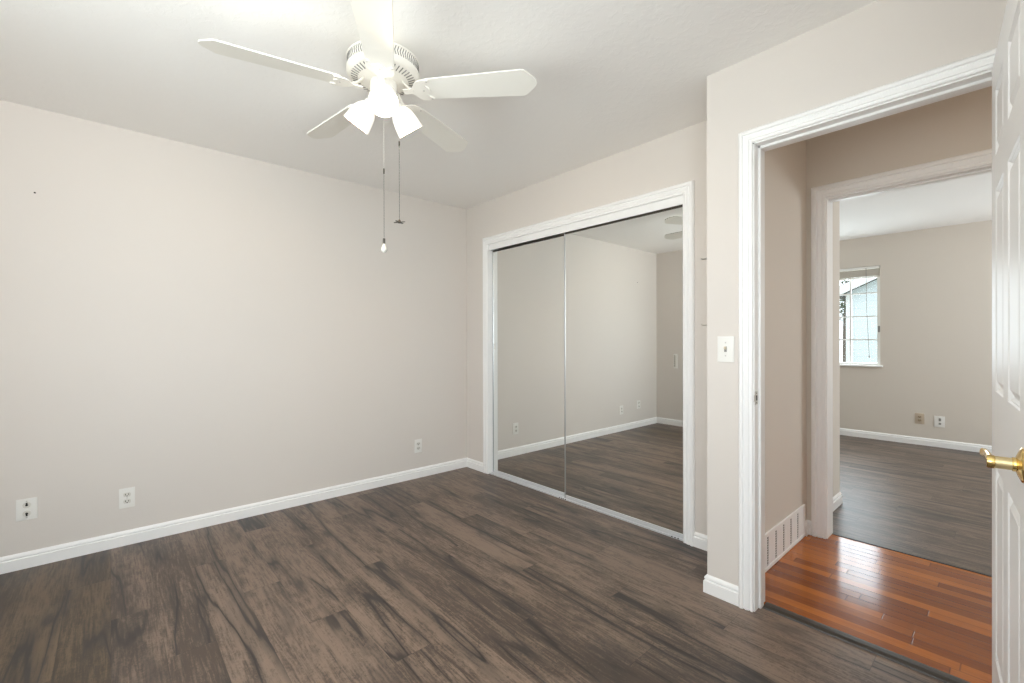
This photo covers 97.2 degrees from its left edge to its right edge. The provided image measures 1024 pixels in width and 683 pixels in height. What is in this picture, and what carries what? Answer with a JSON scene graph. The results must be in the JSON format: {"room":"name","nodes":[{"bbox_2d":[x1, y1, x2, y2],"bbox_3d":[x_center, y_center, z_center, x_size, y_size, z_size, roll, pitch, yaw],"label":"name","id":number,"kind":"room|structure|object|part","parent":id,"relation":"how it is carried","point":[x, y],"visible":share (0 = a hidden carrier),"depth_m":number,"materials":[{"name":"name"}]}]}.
{"room":"empty bedroom","nodes":[
{"label":"empty bedroom","id":0,"kind":"room"},
{"bbox_2d":[0,100,514,556],"bbox_3d":[-1.528,-0.030,3.392,4.070,2.440,0.120,0,0,-42],"label":"wall","id":1,"kind":"structure","parent":0,"point":[198,330],"depth_m":2.88,"materials":[{"name":"beige paint"}]},
{"bbox_2d":[16,497,37,521],"bbox_3d":[-2.561,0.886,2.384,0.078,0.112,0.010,0,0,-42],"label":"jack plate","id":2,"kind":"object","parent":1,"relation":"attached to","point":[26,509],"visible":1,"depth_m":2.38,"materials":[{"name":"white plastic"}]},
{"bbox_2d":[119,487,134,508],"bbox_3d":[-2.261,0.918,2.653,0.072,0.116,0.009,0,0,-42],"label":"wall outlet","id":3,"kind":"object","parent":1,"relation":"attached to","point":[126,495],"visible":1,"depth_m":2.65,"materials":[{"name":"white plastic"}]},
{"bbox_2d":[0,458,482,573],"bbox_3d":[-0.428,1.149,1.788,3.332,0.084,3.739,0,0,-42],"label":"baseboard","id":4,"kind":"structure","parent":1,"relation":"attached to","point":[15,562],"depth_m":2.90,"materials":[{"name":"white paint"}]},
{"bbox_2d":[414,439,421,452],"bbox_3d":[-0.817,0.910,3.938,0.072,0.116,0.009,0,0,-42],"label":"wall outlet","id":5,"kind":"object","parent":1,"relation":"attached to","point":[418,442],"visible":1,"depth_m":3.93,"materials":[{"name":"white plastic"}]},
{"bbox_2d":[0,435,991,682],"bbox_3d":[1.768,1.234,2.584,7.910,0.100,5.709,0,0,-42],"label":"floor","id":6,"kind":"structure","parent":0,"point":[466,574],"depth_m":2.11,"materials":[{"name":"brown wood"}]},
{"bbox_2d":[489,472,682,540],"bbox_3d":[0.432,1.180,3.386,0.072,0.011,1.836,0,0,-42],"label":"track","id":7,"kind":"object","parent":6,"relation":"on","point":[551,493],"visible":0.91,"depth_m":3.30,"materials":[{"name":"silver metal"}]},
{"bbox_2d":[492,234,564,495],"bbox_3d":[0.137,0.178,3.733,0.023,1.990,0.923,0,0,-42],"label":"mirrored closet door","id":8,"kind":"structure","parent":7,"relation":"on","point":[528,278],"depth_m":3.72,"materials":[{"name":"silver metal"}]},
{"bbox_3d":[0.137,-0.809,3.732,0.019,0.014,0.903,0,0,-42],"label":"rail","id":9,"kind":"part","parent":8,"relation":"part of","materials":[{"name":"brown metal"}]},
{"bbox_3d":[0.141,1.163,3.736,0.020,0.022,0.903,0,0,-42],"label":"rail","id":10,"kind":"part","parent":8,"relation":"part of","materials":[{"name":"silver metal"}]},
{"bbox_2d":[564,205,682,537],"bbox_3d":[0.715,0.179,3.047,0.020,1.990,0.950,0,0,-42],"label":"mirrored closet door","id":11,"kind":"structure","parent":7,"relation":"on","point":[623,278],"depth_m":2.99,"materials":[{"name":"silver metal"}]},
{"bbox_3d":[0.713,-0.809,3.045,0.019,0.014,0.930,0,0,-42],"label":"rail","id":12,"kind":"part","parent":11,"relation":"part of","materials":[{"name":"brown metal"}]},
{"bbox_3d":[0.717,1.163,3.049,0.020,0.022,0.930,0,0,-42],"label":"rail","id":13,"kind":"part","parent":11,"relation":"part of","materials":[{"name":"silver metal"}]},
{"bbox_2d":[763,602,970,682],"bbox_3d":[1.377,1.182,1.762,0.062,0.010,0.718,0,0,-42],"label":"threshold strip","id":14,"kind":"object","parent":6,"relation":"on","point":[937,674],"visible":1,"depth_m":1.75,"materials":[{"name":"grey"}]},
{"bbox_2d":[832,533,991,576],"bbox_3d":[2.239,1.181,2.476,0.020,0.004,0.806,0,0,-42],"label":"threshold strip","id":15,"kind":"object","parent":6,"relation":"on","point":[978,572],"visible":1,"depth_m":2.49,"materials":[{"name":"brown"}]},
{"bbox_2d":[0,0,991,240],"bbox_3d":[1.768,-1.306,2.572,7.910,0.100,5.729,0,0,-42],"label":"ceiling","id":16,"kind":"structure","parent":0,"point":[613,77],"depth_m":2.14,"materials":[{"name":"white paint"}]},
{"bbox_2d":[198,0,536,252],"bbox_3d":[-0.586,-0.813,1.937,1.236,0.872,1.217,0,0,-42],"label":"ceiling fan","id":17,"kind":"object","parent":16,"relation":"hanging from","point":[376,64],"visible":1,"depth_m":1.85,"materials":[{"name":"white metal"}]},
{"bbox_3d":[-0.906,-1.061,1.714,0.474,0.035,0.136,0,0,-30],"label":"blade","id":18,"kind":"part","parent":17,"relation":"part of","materials":[{"name":"white wood"}]},
{"bbox_3d":[-0.853,-1.062,2.199,0.474,0.035,0.136,0,0,42],"label":"blade","id":19,"kind":"part","parent":17,"relation":"part of","materials":[{"name":"white wood"}]},
{"bbox_3d":[-0.660,-0.966,1.948,0.123,0.132,0.128,0,0,-42],"label":"lamp shade","id":20,"kind":"part","parent":17,"relation":"part of","materials":[{"name":"white glass"}]},
{"bbox_3d":[-0.461,-1.061,1.514,0.136,0.035,0.474,0,0,-12],"label":"blade","id":21,"kind":"part","parent":17,"relation":"part of","materials":[{"name":"white"}]},
{"bbox_3d":[-0.516,-0.969,1.802,0.122,0.133,0.131,0,0,-42],"label":"lamp shade","id":22,"kind":"part","parent":17,"relation":"part of","materials":[{"name":"white glass"}]},
{"bbox_3d":[-0.521,-0.994,1.828,0.044,0.053,0.052,0,0,-42],"label":"bulb","id":23,"kind":"part","parent":17,"relation":"part of","materials":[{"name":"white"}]},
{"bbox_3d":[-0.530,-1.021,1.859,0.050,0.046,0.057,0,0,-42],"label":"lamp arm","id":24,"kind":"part","parent":17,"relation":"part of","materials":[{"name":"white metal"}]},
{"bbox_3d":[-0.481,-0.678,1.927,0.003,0.316,0.003,0,0,-42],"label":"chain","id":25,"kind":"part","parent":17,"relation":"part of","materials":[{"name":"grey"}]},
{"bbox_3d":[-0.466,-0.966,2.003,0.130,0.132,0.117,0,0,-42],"label":"lamp shade","id":26,"kind":"part","parent":17,"relation":"part of","materials":[{"name":"white glass"}]},
{"bbox_3d":[-0.375,-1.063,2.299,0.136,0.035,0.474,0,0,24],"label":"blade","id":27,"kind":"part","parent":17,"relation":"part of","materials":[{"name":"white wood"}]},
{"bbox_3d":[-0.133,-1.063,1.875,0.474,0.035,0.136,0,0,6],"label":"blade","id":28,"kind":"part","parent":17,"relation":"part of","materials":[{"name":"white wood"}]},
{"bbox_2d":[466,120,706,534],"bbox_3d":[0.449,-0.035,3.394,0.120,2.440,2.506,0,0,-42],"label":"wall","id":29,"kind":"structure","parent":0,"point":[678,157],"depth_m":3.04,"materials":[{"name":"beige paint"}]},
{"bbox_2d":[489,195,682,250],"bbox_3d":[0.429,-0.843,3.383,0.069,0.058,1.836,0,0,-42],"label":"track","id":30,"kind":"object","parent":29,"relation":"attached to","point":[675,201],"visible":0.86,"depth_m":3.16,"materials":[{"name":"white paint"}]},
{"bbox_2d":[483,180,694,546],"bbox_3d":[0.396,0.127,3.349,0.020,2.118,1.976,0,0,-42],"label":"trim","id":31,"kind":"structure","parent":29,"relation":"attached to","point":[687,189],"depth_m":2.65,"materials":[{"name":"white paint"}]},
{"bbox_2d":[515,204,682,244],"bbox_3d":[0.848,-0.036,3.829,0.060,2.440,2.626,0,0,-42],"label":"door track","id":32,"kind":"structure","parent":0,"point":[682,204],"depth_m":4.32,"materials":[{"name":"black metal"}]},
{"bbox_2d":[765,140,806,532],"bbox_3d":[1.415,-0.035,2.503,0.978,2.440,0.110,0,0,-42],"label":"wall","id":33,"kind":"structure","parent":0,"point":[785,166],"depth_m":2.54,"materials":[{"name":"beige paint"}]},
{"bbox_2d":[765,504,804,572],"bbox_3d":[1.498,1.086,2.496,0.750,0.195,0.010,0,0,-42],"label":"air vent","id":34,"kind":"object","parent":33,"relation":"in","point":[787,533],"visible":0.8,"depth_m":2.51,"materials":[{"name":"white metal"}]},
{"bbox_2d":[805,520,810,535],"bbox_3d":[1.809,1.142,2.762,0.052,0.084,0.027,0,0,-42],"label":"baseboard","id":35,"kind":"structure","parent":33,"relation":"attached to","point":[807,522],"depth_m":2.76,"materials":[{"name":"white paint"}]},
{"bbox_2d":[833,201,839,496],"bbox_3d":[1.277,-0.038,4.065,0.655,2.440,2.627,0,0,-42],"label":"wall","id":36,"kind":"structure","parent":0,"point":[836,205],"depth_m":3.25,"materials":[{"name":"beige paint"}]},
{"bbox_2d":[707,0,1006,585],"bbox_3d":[1.418,-0.033,1.673,0.120,2.440,1.353,0,0,-42],"label":"wall","id":37,"kind":"structure","parent":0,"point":[879,43],"depth_m":1.97,"materials":[{"name":"beige paint"}]},
{"bbox_2d":[694,532,738,606],"bbox_3d":[1.082,1.144,2.310,0.240,0.084,0.591,0,0,17],"label":"baseboard","id":38,"kind":"structure","parent":37,"relation":"attached to","point":[723,590],"depth_m":2.10,"materials":[{"name":"white paint"}]},
{"bbox_2d":[717,336,733,361],"bbox_3d":[0.976,0.035,2.067,0.018,0.118,0.074,0,0,-42],"label":"light switch","id":39,"kind":"object","parent":37,"relation":"attached to","point":[725,344],"visible":1,"depth_m":2.07,"materials":[{"name":"white plastic"}]},
{"bbox_2d":[738,48,996,611],"bbox_3d":[1.349,0.128,1.738,0.140,2.117,0.872,0,0,-42],"label":"door frame","id":40,"kind":"structure","parent":37,"relation":"attached to","point":[982,62],"depth_m":1.99,"materials":[{"name":"white paint"}]},
{"bbox_2d":[753,391,757,404],"bbox_3d":[1.073,0.249,1.990,0.040,0.058,0.005,0,0,-40],"label":"strike plate","id":41,"kind":"object","parent":40,"relation":"attached to","point":[756,392],"visible":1,"depth_m":1.99,"materials":[{"name":"silver metal"}]},
{"bbox_2d":[980,0,1023,682],"bbox_3d":[1.283,0.160,1.150,0.153,2.040,0.746,0,0,43],"label":"door","id":42,"kind":"structure","parent":40,"relation":"attached to","point":[1006,460],"depth_m":1.14,"materials":[{"name":"white paint"}]},
{"bbox_3d":[1.054,0.257,1.001,0.015,0.028,0.110,0,0,40],"label":"lever","id":43,"kind":"part","parent":42,"relation":"part of","materials":[{"name":"gold metal"}]},
{"bbox_2d":[806,86,991,520],"bbox_3d":[2.780,-0.036,1.795,0.120,2.440,2.983,0,0,-42],"label":"wall","id":44,"kind":"structure","parent":0,"point":[961,124],"depth_m":2.49,"materials":[{"name":"beige paint"}]},
{"bbox_2d":[811,148,991,538],"bbox_3d":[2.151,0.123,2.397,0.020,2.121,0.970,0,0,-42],"label":"trim","id":45,"kind":"structure","parent":44,"relation":"attached to","point":[819,194],"depth_m":2.72,"materials":[{"name":"white paint"}]},
{"bbox_2d":[840,220,991,445],"bbox_3d":[4.676,-0.048,5.169,0.120,2.440,5.500,0,0,-42],"label":"wall","id":46,"kind":"structure","parent":0,"point":[936,283],"depth_m":5.07,"materials":[{"name":"beige paint"}]},
{"bbox_2d":[840,268,882,366],"bbox_3d":[3.699,-0.303,6.250,0.160,1.220,2.258,0,0,-42],"label":"window","id":47,"kind":"structure","parent":46,"relation":"in","point":[850,363],"depth_m":5.52,"materials":[{"name":"white plastic"}]},
{"bbox_2d":[840,265,879,357],"bbox_3d":[3.673,-0.356,6.226,0.039,1.110,2.196,0,0,-42],"label":"mini blind","id":48,"kind":"object","parent":47,"relation":"attached to","point":[848,273],"visible":0.38,"depth_m":5.52,"materials":[{"name":"white plastic"}]},
{"bbox_3d":[3.676,-0.897,6.229,0.028,0.028,2.196,0,0,-42],"label":"head rail","id":49,"kind":"part","parent":48,"relation":"part of","materials":[{"name":"white plastic"}]},
{"bbox_3d":[3.676,-0.779,6.229,0.025,0.013,2.188,0,0,-42],"label":"rail","id":50,"kind":"part","parent":48,"relation":"part of","materials":[{"name":"beige plastic"}]},
{"bbox_3d":[4.319,-0.346,5.482,0.014,1.090,0.040,0,0,-42],"label":"pull cord","id":51,"kind":"part","parent":48,"relation":"part of","materials":[{"name":"white fabric"}]},
{"bbox_3d":[3.701,0.296,6.251,0.160,0.022,2.258,0,0,-42],"label":"sill","id":52,"kind":"part","parent":47,"relation":"part of","materials":[{"name":"white paint"}]},
{"bbox_2d":[833,428,991,510],"bbox_3d":[3.312,1.136,3.954,3.540,0.084,5.500,0,0,-42],"label":"baseboard","id":53,"kind":"structure","parent":46,"relation":"attached to","point":[838,498],"depth_m":5.09,"materials":[{"name":"white paint"}]},
{"bbox_2d":[915,413,923,423],"bbox_3d":[4.629,0.875,5.130,0.009,0.120,0.080,0,0,-42],"label":"wall outlet","id":54,"kind":"object","parent":46,"relation":"attached to","point":[919,417],"visible":1,"depth_m":5.13,"materials":[{"name":"beige plastic"}]},
{"bbox_2d":[934,416,944,427],"bbox_3d":[4.739,0.889,5.007,0.008,0.122,0.086,0,0,-42],"label":"electrical outlet","id":55,"kind":"object","parent":46,"relation":"attached to","point":[939,421],"visible":1,"depth_m":5.00,"materials":[{"name":"white plastic"}]},
{"label":"outside","id":56,"kind":"structure","parent":0,"visible":0},
{"bbox_3d":[14.341,1.669,19.466,32.700,0.100,38.000,0,0,-42],"label":"ground","id":57,"kind":"structure","parent":56,"visible":0},
{"bbox_2d":[840,279,852,361],"bbox_3d":[13.671,-1.231,18.489,3.009,5.716,3.029,0,0,-42],"label":"tree","id":58,"kind":"object","parent":57,"relation":"on","point":[842,306],"visible":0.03,"depth_m":18.46,"materials":[{"name":"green plant"}]},
{"bbox_2d":[840,276,876,362],"bbox_3d":[13.185,-0.798,10.001,7.600,4.880,8.700,0,0,-42],"label":"neighbor house","id":59,"kind":"structure","parent":57,"relation":"on","point":[860,350],"depth_m":10.43,"materials":[{"name":"blue"}]}
]}

